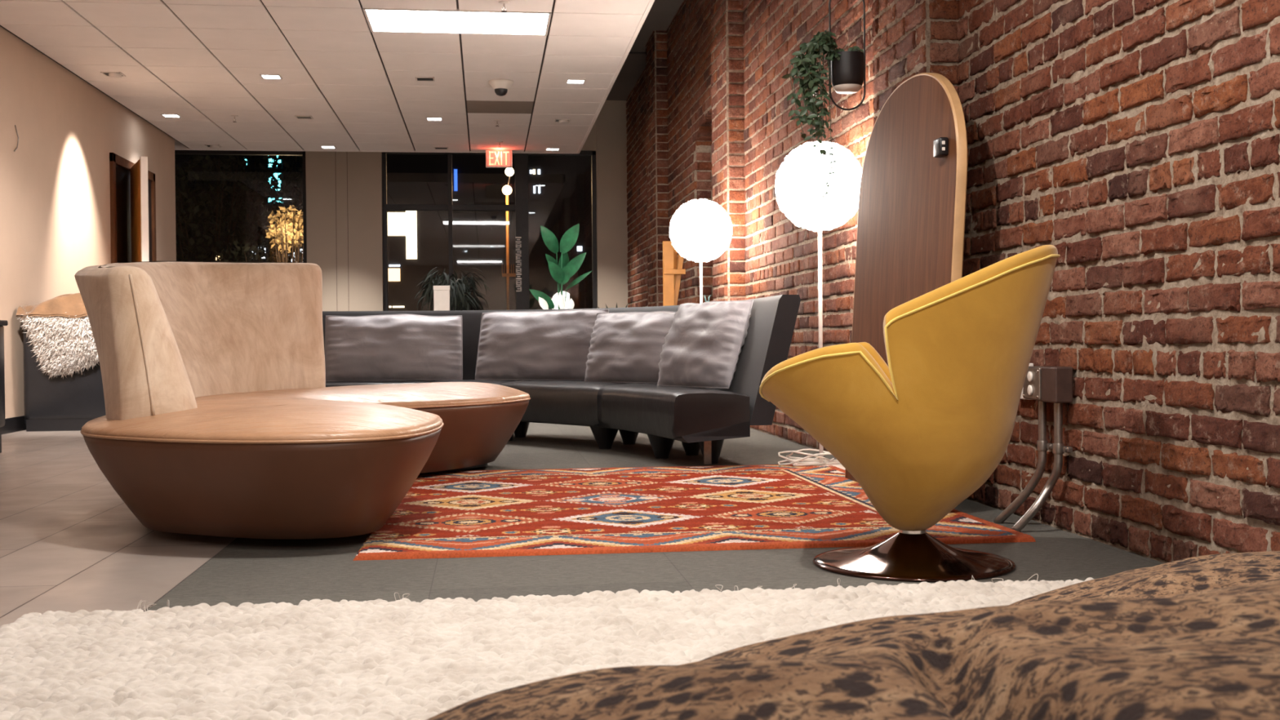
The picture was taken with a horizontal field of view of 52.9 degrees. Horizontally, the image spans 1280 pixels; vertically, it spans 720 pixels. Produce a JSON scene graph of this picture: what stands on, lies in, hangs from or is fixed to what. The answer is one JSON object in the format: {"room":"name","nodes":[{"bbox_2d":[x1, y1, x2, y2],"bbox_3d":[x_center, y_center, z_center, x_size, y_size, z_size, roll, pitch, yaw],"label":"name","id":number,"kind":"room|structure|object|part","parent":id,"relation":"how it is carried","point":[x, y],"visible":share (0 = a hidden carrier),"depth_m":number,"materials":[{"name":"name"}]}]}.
{"room":"lobby lounge","nodes":[
{"label":"lobby lounge","id":0,"kind":"room"},
{"bbox_2d":[0,26,176,418],"bbox_3d":[-3.809,-1.206,4.439,0.150,3.500,17.750,-1,1,-7],"label":"wall","id":1,"kind":"structure","parent":0,"point":[55,188],"depth_m":9.49,"materials":[{"name":"paint"}]},
{"bbox_2d":[1,415,26,434],"bbox_3d":[-3.570,0.510,3.258,0.012,0.100,15.300,-1,1,-7],"label":"baseboard","id":2,"kind":"structure","parent":1,"relation":"attached to","point":[12,424],"depth_m":8.64,"materials":[{"name":"black plastic"}]},
{"bbox_2d":[13,124,18,151],"bbox_3d":[-4.244,-1.505,8.750,0.010,0.184,0.066,0,1,-1],"label":"wire","id":3,"kind":"object","parent":1,"relation":"attached to","point":[15,125],"visible":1,"depth_m":8.76,"materials":[{"name":"metal"}]},
{"bbox_2d":[109,152,156,263],"bbox_3d":[-4.541,-0.665,11.531,0.334,2.220,1.652,-1,1,-19],"label":"door","id":4,"kind":"structure","parent":1,"relation":"in","point":[132,186],"depth_m":11.20,"materials":[{"name":"brown wood"}]},
{"bbox_2d":[0,0,654,153],"bbox_3d":[-1.982,-2.211,4.963,4.820,0.114,18.385,-1,1,-7],"label":"ceiling","id":5,"kind":"structure","parent":0,"point":[202,62],"depth_m":9.80,"materials":[{"name":"tile"}]},
{"bbox_2d":[100,71,125,77],"bbox_3d":[-4.078,-2.204,9.958,0.150,0.025,0.150,-1,1,-7],"label":"recessed light","id":6,"kind":"object","parent":5,"relation":"in","point":[112,74],"visible":1,"depth_m":9.93,"materials":[{"name":"white metal"}]},
{"bbox_2d":[160,114,181,117],"bbox_3d":[-4.296,-2.238,11.784,0.150,0.007,0.150,-1,1,-7],"label":"recessed light","id":7,"kind":"object","parent":5,"relation":"in","point":[163,115],"visible":1,"depth_m":11.78,"materials":[{"name":"white plastic"}]},
{"bbox_2d":[204,144,222,148],"bbox_3d":[-4.513,-2.254,13.602,0.150,0.025,0.150,-1,1,-7],"label":"recessed light","id":8,"kind":"object","parent":5,"relation":"in","point":[212,146],"visible":1,"depth_m":13.57,"materials":[{"name":"white metal"}]},
{"bbox_2d":[231,115,238,122],"bbox_3d":[-3.726,-2.217,11.822,0.068,0.058,0.068,-1,1,-7],"label":"sprinkler","id":9,"kind":"object","parent":5,"relation":"attached to","point":[234,116],"visible":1,"depth_m":11.82,"materials":[{"name":"white metal"}]},
{"bbox_2d":[259,74,282,79],"bbox_3d":[-2.897,-2.224,10.098,0.150,0.007,0.150,-1,1,-7],"label":"recessed light","id":10,"kind":"object","parent":5,"relation":"in","point":[263,76],"visible":1,"depth_m":10.10,"materials":[{"name":"white plastic"}]},
{"bbox_2d":[294,115,313,119],"bbox_3d":[-3.115,-2.250,11.925,0.150,0.007,0.150,-1,1,-7],"label":"recessed light","id":11,"kind":"object","parent":5,"relation":"in","point":[296,117],"visible":1,"depth_m":11.92,"materials":[{"name":"black metal"}]},
{"bbox_2d":[320,146,336,148],"bbox_3d":[-3.331,-2.275,13.742,0.150,0.007,0.150,-1,1,-7],"label":"recessed light","id":12,"kind":"object","parent":5,"relation":"in","point":[322,147],"visible":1,"depth_m":13.76,"materials":[{"name":"white plastic"}]},
{"bbox_2d":[414,76,435,81],"bbox_3d":[-1.711,-2.236,10.240,0.150,0.007,0.150,-1,1,-7],"label":"recessed light","id":13,"kind":"object","parent":5,"relation":"in","point":[417,78],"visible":1,"depth_m":10.24,"materials":[{"name":"black metal"}]},
{"bbox_2d":[426,117,442,120],"bbox_3d":[-1.929,-2.261,12.066,0.150,0.007,0.150,-1,1,-7],"label":"recessed light","id":14,"kind":"object","parent":5,"relation":"in","point":[427,118],"visible":1,"depth_m":12.05,"materials":[{"name":"white plastic"}]},
{"bbox_2d":[434,146,448,149],"bbox_3d":[-2.146,-2.287,13.883,0.150,0.007,0.150,-1,1,-7],"label":"recessed light","id":15,"kind":"object","parent":5,"relation":"in","point":[435,148],"visible":1,"depth_m":13.88,"materials":[{"name":"black metal"}]},
{"bbox_2d":[362,8,551,35],"bbox_3d":[-1.189,-2.221,8.445,1.187,0.015,0.604,-1,1,-7],"label":"recessed light","id":16,"kind":"object","parent":5,"relation":"in","point":[379,20],"visible":1,"depth_m":8.43,"materials":[{"name":"white plastic"}]},
{"bbox_2d":[493,119,501,126],"bbox_3d":[-1.350,-2.241,12.166,0.068,0.058,0.068,-1,1,-7],"label":"sprinkler","id":17,"kind":"object","parent":5,"relation":"attached to","point":[496,120],"visible":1,"depth_m":12.16,"materials":[{"name":"white metal"}]},
{"bbox_2d":[485,149,512,168],"bbox_3d":[-1.539,-2.198,14.045,0.290,0.194,0.045,-1,1,-7],"label":"exit sign","id":18,"kind":"object","parent":5,"relation":"hanging from","point":[500,158],"visible":1,"depth_m":14.03,"materials":[{"name":"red plastic"}]},
{"bbox_3d":[-1.538,-2.199,14.036,0.240,0.165,0.008,-1,1,-7],"label":"panel","id":19,"kind":"part","parent":18,"relation":"part of","materials":[{"name":"red plastic"}]},
{"bbox_2d":[488,79,513,96],"bbox_3d":[-1.120,-2.186,10.361,0.200,0.118,0.200,-1,1,-7],"label":"dome camera","id":20,"kind":"object","parent":5,"relation":"attached to","point":[500,86],"visible":1,"depth_m":10.31,"materials":[{"name":"white plastic"}]},
{"bbox_2d":[498,0,509,12],"bbox_3d":[-0.840,-2.183,7.947,0.068,0.058,0.068,-1,1,-7],"label":"sprinkler","id":21,"kind":"object","parent":5,"relation":"attached to","point":[504,2],"visible":1,"depth_m":7.94,"materials":[{"name":"white metal"}]},
{"bbox_2d":[545,147,559,151],"bbox_3d":[-0.953,-2.298,14.025,0.150,0.007,0.150,-1,1,-7],"label":"recessed light","id":22,"kind":"object","parent":5,"relation":"in","point":[546,148],"visible":1,"depth_m":14.00,"materials":[{"name":"white plastic"}]},
{"bbox_2d":[554,119,570,123],"bbox_3d":[-0.736,-2.264,12.209,0.150,0.025,0.150,-1,1,-7],"label":"recessed light","id":23,"kind":"object","parent":5,"relation":"in","point":[560,121],"visible":1,"depth_m":12.18,"materials":[{"name":"white metal"}]},
{"bbox_2d":[565,79,586,84],"bbox_3d":[-0.518,-2.248,10.382,0.150,0.007,0.150,-1,1,-7],"label":"recessed light","id":24,"kind":"object","parent":5,"relation":"in","point":[568,81],"visible":1,"depth_m":10.37,"materials":[{"name":"white plastic"}]},
{"bbox_2d":[305,100,628,311],"bbox_3d":[-3.548,-1.370,15.381,7.620,3.500,0.280,-1,1,-7],"label":"wall","id":25,"kind":"structure","parent":0,"point":[362,218],"depth_m":15.28,"materials":[{"name":"paint"}]},
{"bbox_2d":[174,150,306,262],"bbox_3d":[-5.193,-1.099,15.178,2.500,2.750,0.080,-1,1,-7],"label":"window","id":26,"kind":"structure","parent":25,"relation":"in","point":[302,153],"depth_m":15.23,"materials":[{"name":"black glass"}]},
{"bbox_2d":[334,151,349,311],"bbox_3d":[-3.529,-1.368,15.241,0.141,3.500,0.004,-1,1,-7],"label":"trim","id":27,"kind":"structure","parent":25,"relation":"attached to","point":[335,152],"depth_m":15.24,"materials":[{"name":"brown"}]},
{"bbox_2d":[382,151,597,311],"bbox_3d":[-1.806,-1.147,15.582,2.567,2.780,0.100,-1,1,-7],"label":"window","id":28,"kind":"structure","parent":25,"relation":"in","point":[521,207],"depth_m":15.56,"materials":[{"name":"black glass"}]},
{"bbox_2d":[515,236,521,291],"bbox_3d":[-1.469,-1.159,15.568,0.068,0.662,0.005,-1,1,-7],"label":"lettering","id":29,"kind":"object","parent":28,"relation":"attached to","point":[520,245],"depth_m":15.57,"materials":[{"name":"grey paint"}]},
{"bbox_2d":[0,422,1163,626],"bbox_3d":[-2.360,0.576,5.568,7.620,0.120,19.600,-1,1,-7],"label":"floor","id":30,"kind":"structure","parent":0,"point":[247,570],"depth_m":3.42,"materials":[{"name":"carpet"}]},
{"bbox_2d":[0,320,8,453],"bbox_3d":[-3.708,0.148,6.877,0.560,0.720,0.230,-1,1,-7],"label":"base cabinet","id":31,"kind":"object","parent":30,"relation":"on","point":[2,322],"visible":1,"depth_m":6.95,"materials":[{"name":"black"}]},
{"bbox_2d":[22,324,106,431],"bbox_3d":[-3.615,0.088,9.174,1.250,0.770,0.830,-1,1,-7],"label":"bench","id":32,"kind":"object","parent":30,"relation":"on","point":[58,403],"visible":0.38,"depth_m":8.72,"materials":[{"name":"black leather"}]},
{"bbox_3d":[-4.162,0.138,9.124,0.150,0.640,0.800,-1,1,-7],"label":"armrest","id":33,"kind":"part","parent":32,"relation":"part of","materials":[{"name":"black leather"}]},
{"bbox_2d":[14,293,87,317],"bbox_3d":[-3.696,-0.400,8.888,1.050,0.225,0.439,-1,1,-7],"label":"cushion","id":34,"kind":"object","parent":32,"relation":"on","point":[70,305],"visible":0.36,"depth_m":8.68,"materials":[{"name":"fabric"}]},
{"bbox_2d":[17,311,99,379],"bbox_3d":[-3.741,-0.103,8.678,0.899,0.473,0.103,-1,1,-7],"label":"sheepskin","id":35,"kind":"object","parent":32,"relation":"hanging from","point":[62,344],"visible":0.63,"depth_m":8.66,"materials":[{"name":"white fur"}]},
{"bbox_2d":[74,261,530,539],"bbox_3d":[-1.266,0.049,4.876,1.421,0.904,2.898,0,1,3],"label":"lounge sofa","id":36,"kind":"object","parent":30,"relation":"on","point":[222,419],"visible":1,"depth_m":3.84,"materials":[{"name":"brown leather"}]},
{"bbox_3d":[-1.659,-0.096,4.646,0.654,0.601,1.701,0,1,1],"label":"backrest","id":37,"kind":"part","parent":36,"relation":"part of","materials":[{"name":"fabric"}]},
{"bbox_3d":[-1.214,0.164,4.875,1.310,0.095,2.891,0,1,3],"label":"seat","id":38,"kind":"part","parent":36,"relation":"part of","materials":[{"name":"leather"}]},
{"bbox_2d":[433,285,450,311],"bbox_3d":[-1.764,-0.119,11.481,0.146,1.085,0.126,-1,1,-7],"label":"box","id":39,"kind":"object","parent":30,"relation":"on","point":[441,293],"visible":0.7,"depth_m":11.42,"materials":[{"name":"cardboard"}]},
{"bbox_3d":[-1.768,-0.641,11.474,0.146,0.040,0.126,-1,1,-7],"label":"lid","id":40,"kind":"part","parent":39,"relation":"part of","materials":[{"name":"white plastic"}]},
{"bbox_2d":[413,266,490,311],"bbox_3d":[-1.774,-0.233,12.210,0.722,1.292,0.744,-1,1,-7],"label":"potted palm","id":41,"kind":"object","parent":30,"relation":"on","point":[457,295],"visible":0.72,"depth_m":12.05,"materials":[{"name":"green plant"}]},
{"bbox_3d":[-1.777,-0.335,12.179,0.398,0.939,0.364,-1,1,-7],"label":"stem","id":42,"kind":"part","parent":41,"relation":"part of","materials":[{"name":"green plant"}]},
{"bbox_2d":[0,573,1093,719],"bbox_3d":[0.145,0.533,1.748,2.673,0.040,2.254,-1,1,-7],"label":"rug","id":43,"kind":"object","parent":30,"relation":"on","point":[403,659],"visible":0.61,"depth_m":2.37,"materials":[{"name":"white fur"}]},
{"bbox_2d":[426,551,1279,719],"bbox_3d":[0.448,0.341,1.091,2.200,0.430,2.450,-1,1,-7],"label":"floor cushion","id":44,"kind":"object","parent":43,"relation":"on","point":[1197,637],"visible":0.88,"depth_m":0.78,"materials":[{"name":"brown fur"}]},
{"bbox_2d":[322,294,800,464],"bbox_3d":[-0.730,0.087,7.289,4.088,0.781,1.632,0,1,32],"label":"curved sofa","id":45,"kind":"object","parent":30,"relation":"on","point":[701,419],"visible":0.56,"depth_m":6.18,"materials":[{"name":"black leather"}]},
{"bbox_2d":[325,379,433,386],"bbox_3d":[-1.931,0.236,7.764,1.397,0.221,0.390,-1,1,-7],"label":"seat cushion","id":46,"kind":"object","parent":45,"relation":"on","point":[328,384],"depth_m":7.67,"materials":[{"name":"black leather"}]},
{"bbox_2d":[324,314,462,381],"bbox_3d":[-1.499,-0.078,7.841,0.827,0.408,0.202,-1,1,-7],"label":"cushion","id":47,"kind":"object","parent":45,"relation":"on","point":[388,347],"visible":1,"depth_m":7.78,"materials":[{"name":"grey fabric"}]},
{"bbox_2d":[431,379,516,384],"bbox_3d":[-1.036,0.230,7.736,0.555,0.220,0.596,0,1,11],"label":"seat cushion","id":48,"kind":"object","parent":45,"relation":"on","point":[496,382],"depth_m":7.65,"materials":[{"name":"black leather"}]},
{"bbox_3d":[-0.730,0.400,7.846,0.140,0.140,0.140,-1,1,-7],"label":"leg","id":49,"kind":"part","parent":45,"relation":"part of","materials":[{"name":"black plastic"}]},
{"bbox_2d":[475,309,608,380],"bbox_3d":[-0.597,-0.090,7.723,0.850,0.420,0.208,0,1,24],"label":"cushion","id":50,"kind":"object","parent":45,"relation":"on","point":[528,345],"visible":0.83,"depth_m":7.66,"materials":[{"name":"grey fabric"}]},
{"bbox_2d":[499,380,636,425],"bbox_3d":[-0.411,0.231,7.370,0.601,0.220,1.277,-1,1,-41],"label":"seat cushion","id":51,"kind":"object","parent":45,"relation":"on","point":[571,402],"depth_m":7.00,"materials":[{"name":"black leather"}]},
{"bbox_3d":[-0.189,0.409,6.941,0.180,0.140,0.180,-1,1,-7],"label":"leg","id":52,"kind":"part","parent":45,"relation":"part of","materials":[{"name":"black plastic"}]},
{"bbox_3d":[-0.060,0.403,7.234,0.160,0.140,0.160,-1,1,-7],"label":"leg","id":53,"kind":"part","parent":45,"relation":"part of","materials":[{"name":"black plastic"}]},
{"bbox_2d":[584,311,675,383],"bbox_3d":[-0.014,-0.071,7.078,0.729,0.393,0.211,0,1,40],"label":"cushion","id":54,"kind":"object","parent":45,"relation":"on","point":[626,347],"visible":0.79,"depth_m":7.04,"materials":[{"name":"grey fabric"}]},
{"bbox_3d":[-0.810,0.309,7.221,3.796,0.100,1.379,0,1,32],"label":"frame","id":55,"kind":"part","parent":45,"relation":"part of","materials":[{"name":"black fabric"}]},
{"bbox_3d":[0.108,0.415,6.357,0.160,0.140,0.160,-1,1,-7],"label":"leg","id":56,"kind":"part","parent":45,"relation":"part of","materials":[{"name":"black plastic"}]},
{"bbox_2d":[596,383,750,439],"bbox_3d":[0.115,0.240,6.436,0.473,0.220,1.595,-1,1,-19],"label":"seat cushion","id":57,"kind":"object","parent":45,"relation":"on","point":[655,411],"depth_m":5.87,"materials":[{"name":"black leather"}]},
{"bbox_3d":[0.264,0.411,6.523,0.160,0.140,0.160,-1,1,-7],"label":"leg","id":58,"kind":"part","parent":45,"relation":"part of","materials":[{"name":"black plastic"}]},
{"bbox_2d":[657,299,753,388],"bbox_3d":[0.312,-0.080,6.365,0.230,0.427,0.587,-1,1,-35],"label":"cushion","id":59,"kind":"object","parent":45,"relation":"on","point":[704,341],"visible":1,"depth_m":6.24,"materials":[{"name":"grey fabric"}]},
{"bbox_3d":[0.316,0.413,6.004,0.036,0.150,0.012,-1,1,-7],"label":"leg","id":60,"kind":"part","parent":45,"relation":"part of","materials":[{"name":"wood"}]},
{"bbox_3d":[0.335,0.417,6.075,0.140,0.140,0.140,-1,1,-7],"label":"leg","id":61,"kind":"part","parent":45,"relation":"part of","materials":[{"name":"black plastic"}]},
{"bbox_2d":[662,240,685,306],"bbox_3d":[0.230,-0.274,10.268,0.255,1.406,0.402,-1,1,-7],"label":"wooden easel","id":62,"kind":"object","parent":30,"relation":"on","point":[673,270],"visible":0.34,"depth_m":10.07,"materials":[{"name":"orange wood"}]},
{"bbox_3d":[0.226,-0.252,10.095,0.085,1.360,0.040,-1,1,-7],"label":"leg","id":63,"kind":"part","parent":62,"relation":"part of","materials":[{"name":"orange wood"}]},
{"bbox_3d":[0.240,-0.235,10.324,0.050,1.326,0.291,-1,1,-16],"label":"leg","id":64,"kind":"part","parent":62,"relation":"part of","materials":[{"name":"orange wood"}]},
{"bbox_3d":[0.244,-0.273,10.148,0.255,1.405,0.075,-1,1,-7],"label":"leg","id":65,"kind":"part","parent":62,"relation":"part of","materials":[{"name":"orange wood"}]},
{"bbox_2d":[352,463,1035,560],"bbox_3d":[0.047,0.503,4.658,1.905,0.016,2.245,-1,1,-7],"label":"patterned rug","id":66,"kind":"object","parent":30,"relation":"on","point":[471,513],"visible":0.94,"depth_m":4.18,"materials":[{"name":"fabric"}]},
{"bbox_2d":[774,141,862,470],"bbox_3d":[0.815,-0.251,5.812,0.408,1.476,0.404,-1,1,-7],"label":"floor lamp","id":67,"kind":"object","parent":66,"relation":"on","point":[801,180],"visible":0.92,"depth_m":5.68,"materials":[{"name":"glowing white plastic"},{"name":"white enamel"}]},
{"bbox_3d":[0.766,0.437,5.798,0.298,0.070,0.279,-1,1,-7],"label":"power cord","id":68,"kind":"part","parent":67,"relation":"part of","materials":[{"name":"white plastic"}]},
{"bbox_3d":[0.811,-0.785,5.804,0.408,0.408,0.404,-1,1,-7],"label":"lamp shade","id":69,"kind":"part","parent":67,"relation":"part of","materials":[{"name":"white glass"}]},
{"bbox_2d":[844,72,967,513],"bbox_3d":[0.961,-0.265,4.724,0.123,1.535,1.120,-1,1,-7],"label":"mirror","id":70,"kind":"object","parent":66,"relation":"on","point":[913,195],"visible":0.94,"depth_m":4.63,"materials":[{"name":"brown wood"}]},
{"bbox_2d":[669,198,732,303],"bbox_3d":[0.394,-0.289,8.250,0.406,1.487,0.409,-1,1,-7],"label":"floor lamp","id":71,"kind":"object","parent":30,"relation":"on","point":[700,230],"visible":1,"depth_m":8.11,"materials":[{"name":"white glass"}]},
{"bbox_3d":[0.390,-0.829,8.242,0.406,0.407,0.409,-1,1,-7],"label":"lamp shade","id":72,"kind":"part","parent":71,"relation":"part of","materials":[{"name":"white glass"}]},
{"bbox_2d":[704,294,711,302],"bbox_3d":[0.411,-0.003,8.862,0.165,0.896,0.200,-1,1,-7],"label":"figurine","id":73,"kind":"object","parent":30,"relation":"on","point":[705,300],"visible":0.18,"depth_m":8.86,"materials":[{"name":"white plastic"}]},
{"bbox_2d":[759,244,1060,582],"bbox_3d":[0.669,0.119,3.344,0.754,0.811,0.599,-1,1,-7],"label":"chair","id":74,"kind":"object","parent":30,"relation":"on","point":[922,432],"visible":1,"depth_m":3.10,"materials":[{"name":"yellow fabric"}]},
{"bbox_3d":[-0.647,0.249,10.502,0.310,0.360,0.310,-1,1,-7],"label":"plant pot","id":75,"kind":"object","parent":30,"relation":"on","visible":0},
{"bbox_2d":[528,223,592,309],"bbox_3d":[-0.638,-0.511,10.389,0.416,1.165,0.299,0,1,30],"label":"potted plant","id":76,"kind":"object","parent":75,"relation":"in","point":[561,273],"visible":0.73,"depth_m":10.40,"materials":[{"name":"green plant"}]},
{"bbox_2d":[538,292,574,309],"bbox_3d":[-0.658,-0.051,10.193,0.282,0.970,0.017,-1,1,-7],"label":"bloom","id":77,"kind":"object","parent":76,"relation":"attached to","point":[561,301],"visible":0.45,"depth_m":10.19,"materials":[{"name":"plant"}]},
{"bbox_3d":[-0.631,-0.404,10.476,0.104,0.949,0.138,-1,1,-38],"label":"stem","id":78,"kind":"part","parent":76,"relation":"part of","materials":[{"name":"green plant"}]},
{"bbox_2d":[605,0,684,100],"bbox_3d":[-2.394,-3.034,5.564,7.620,0.100,19.700,-1,1,-7],"label":"ceiling","id":79,"kind":"structure","parent":0,"point":[661,14],"depth_m":12.81,"materials":[{"name":"paint"}]},
{"bbox_2d":[828,0,865,110],"bbox_3d":[0.752,-1.955,4.696,0.120,2.082,0.120,0,1,43],"label":"wall lamp","id":80,"kind":"object","parent":79,"relation":"hanging from","point":[847,74],"visible":0.98,"depth_m":4.67,"materials":[{"name":"black metal"}]},
{"bbox_2d":[782,30,862,198],"bbox_3d":[0.675,-0.894,4.691,0.293,0.618,0.232,-1,1,-7],"label":"trailing plant","id":81,"kind":"object","parent":80,"relation":"hanging from","point":[821,42],"visible":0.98,"depth_m":4.64,"materials":[{"name":"green plant"}]},
{"bbox_3d":[0.759,-1.055,4.709,0.120,0.127,0.120,-1,1,-7],"label":"pot","id":82,"kind":"part","parent":80,"relation":"part of","materials":[{"name":"black metal"}]},
{"bbox_2d":[626,0,1279,563],"bbox_3d":[1.142,-1.295,5.960,0.540,3.555,19.600,-1,1,-7],"label":"wall","id":83,"kind":"structure","parent":0,"point":[1260,437],"depth_m":3.71,"materials":[{"name":"brick"}]},
{"bbox_2d":[628,51,645,53],"bbox_3d":[-0.134,-3.106,12.999,0.770,0.012,0.030,-1,1,-7],"label":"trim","id":84,"kind":"structure","parent":83,"relation":"attached to","point":[630,52],"depth_m":13.01,"materials":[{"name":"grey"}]},
{"bbox_2d":[993,400,1053,523],"bbox_3d":[1.190,0.320,3.969,0.038,0.401,0.212,-1,1,-43],"label":"conduit","id":85,"kind":"object","parent":83,"relation":"attached to","point":[1042,445],"visible":0.93,"depth_m":3.92,"materials":[{"name":"metal"}]},
{"bbox_2d":[1020,363,1033,399],"bbox_3d":[1.222,0.067,4.090,0.014,0.115,0.110,-1,1,-7],"label":"wall plate","id":86,"kind":"object","parent":83,"relation":"attached to","point":[1030,364],"visible":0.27,"depth_m":4.08,"materials":[{"name":"white plastic"}]},
{"bbox_2d":[1010,403,1072,531],"bbox_3d":[1.198,0.322,3.834,0.178,0.400,0.067,0,1,21],"label":"conduit","id":87,"kind":"object","parent":83,"relation":"attached to","point":[1059,448],"visible":0.97,"depth_m":3.81,"materials":[{"name":"metal"}]},
{"bbox_2d":[1022,365,1072,403],"bbox_3d":[1.224,0.072,3.879,0.064,0.106,0.230,-1,1,-7],"label":"electrical box","id":88,"kind":"object","parent":83,"relation":"attached to","point":[1054,384],"visible":0.91,"depth_m":3.80,"materials":[{"name":"metal"}]},
{"bbox_2d":[1026,385,1032,395],"bbox_3d":[1.190,0.092,3.925,0.006,0.032,0.032,-1,1,-7],"label":"receptacle","id":89,"kind":"object","parent":88,"relation":"attached to","point":[1029,388],"depth_m":3.92,"materials":[{"name":"white plastic"}]},
{"bbox_2d":[1026,371,1032,382],"bbox_3d":[1.190,0.050,3.925,0.006,0.032,0.032,-1,1,-7],"label":"receptacle","id":90,"kind":"object","parent":88,"relation":"attached to","point":[1029,374],"depth_m":3.92,"materials":[{"name":"white plastic"}]},
{"bbox_3d":[1.197,0.071,3.926,0.008,0.096,0.120,-1,1,-7],"label":"plate","id":91,"kind":"part","parent":88,"relation":"part of","materials":[{"name":"metal"}]},
{"label":"outside","id":92,"kind":"structure","parent":0,"visible":0},
{"bbox_3d":[-4.650,0.248,30.596,26.000,0.130,30.150,-1,1,-7],"label":"ground","id":93,"kind":"structure","parent":92,"visible":0},
{"bbox_2d":[174,154,281,262],"bbox_3d":[-7.781,-2.093,23.212,2.576,4.829,1.648,-1,1,-7],"label":"tree","id":94,"kind":"object","parent":93,"relation":"on","point":[195,214],"visible":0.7,"depth_m":23.08,"materials":[{"name":"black plant"}]},
{"bbox_2d":[174,154,303,262],"bbox_3d":[-9.930,-4.303,34.473,4.230,9.100,3.075,-1,1,-7],"label":"office building","id":95,"kind":"structure","parent":93,"relation":"on","point":[180,159],"depth_m":32.92,"materials":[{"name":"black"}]},
{"bbox_3d":[-9.373,-4.571,32.994,0.314,0.444,0.013,-1,1,-7],"label":"pane","id":96,"kind":"part","parent":95,"relation":"part of","materials":[{"name":"white"}]},
{"bbox_3d":[-9.370,-5.131,32.986,0.312,0.366,0.013,-1,1,-7],"label":"pane","id":97,"kind":"part","parent":95,"relation":"part of","materials":[{"name":"white"}]},
{"bbox_2d":[208,155,302,262],"bbox_3d":[-7.080,-2.328,24.305,2.219,5.253,1.513,-1,1,-7],"label":"tree","id":98,"kind":"object","parent":93,"relation":"on","point":[273,181],"visible":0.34,"depth_m":24.16,"materials":[{"name":"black plant"}]},
{"bbox_2d":[214,234,303,262],"bbox_3d":[-6.045,-0.871,21.425,1.786,2.419,1.462,0,1,21],"label":"bush","id":99,"kind":"object","parent":93,"relation":"on","point":[271,256],"visible":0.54,"depth_m":21.25,"materials":[{"name":"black plant"}]},
{"bbox_2d":[265,204,303,262],"bbox_3d":[-5.570,-1.060,20.467,0.757,2.813,0.540,-1,1,-7],"label":"tree","id":100,"kind":"object","parent":93,"relation":"on","point":[287,230],"visible":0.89,"depth_m":20.35,"materials":[{"name":"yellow plant"}]},
{"bbox_2d":[386,154,582,311],"bbox_3d":[-3.475,-3.749,27.412,4.243,8.100,3.040,-1,1,-7],"label":"building","id":101,"kind":"structure","parent":93,"relation":"on","point":[418,240],"depth_m":25.88,"materials":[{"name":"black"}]},
{"bbox_3d":[-4.915,-1.890,25.751,0.219,0.037,0.030,-1,1,-7],"label":"pane","id":102,"kind":"part","parent":101,"relation":"part of","materials":[{"name":"white glass"}]},
{"bbox_3d":[-4.921,-1.706,25.752,0.233,0.258,0.030,-1,1,-7],"label":"pane","id":103,"kind":"part","parent":101,"relation":"part of","materials":[{"name":"white glass"}]},
{"bbox_3d":[-4.864,-2.721,25.745,0.369,0.468,0.030,-1,1,-7],"label":"pane","id":104,"kind":"part","parent":101,"relation":"part of","materials":[{"name":"white glass"}]},
{"bbox_3d":[-4.582,-2.509,25.782,0.217,0.973,0.030,-1,1,-7],"label":"pane","id":105,"kind":"part","parent":101,"relation":"part of","materials":[{"name":"white glass"}]},
{"bbox_3d":[-1.229,-2.267,26.185,0.101,0.100,0.030,-1,1,-7],"label":"pane","id":106,"kind":"part","parent":101,"relation":"part of","materials":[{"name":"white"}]},
{"bbox_2d":[502,168,515,310],"bbox_3d":[-2.023,-1.328,19.861,0.218,3.299,0.194,-1,1,-7],"label":"street lamp","id":107,"kind":"object","parent":93,"relation":"on","point":[506,189],"visible":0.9,"depth_m":19.85,"materials":[{"name":"white"}]},
{"bbox_3d":[-2.053,-2.623,19.862,0.148,0.150,0.148,-1,1,-7],"label":"globe","id":108,"kind":"part","parent":107,"relation":"part of","materials":[{"name":"white glass"}]},
{"bbox_3d":[-2.015,-2.908,19.863,0.139,0.140,0.139,-1,1,-7],"label":"globe","id":109,"kind":"part","parent":107,"relation":"part of","materials":[{"name":"white glass"}]},
{"bbox_2d":[528,155,592,309],"bbox_3d":[-1.410,-3.799,26.263,1.992,8.000,0.210,-1,1,-7],"label":"window","id":110,"kind":"structure","parent":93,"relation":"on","point":[564,201],"depth_m":26.14,"materials":[{"name":"black glass"}]}
]}

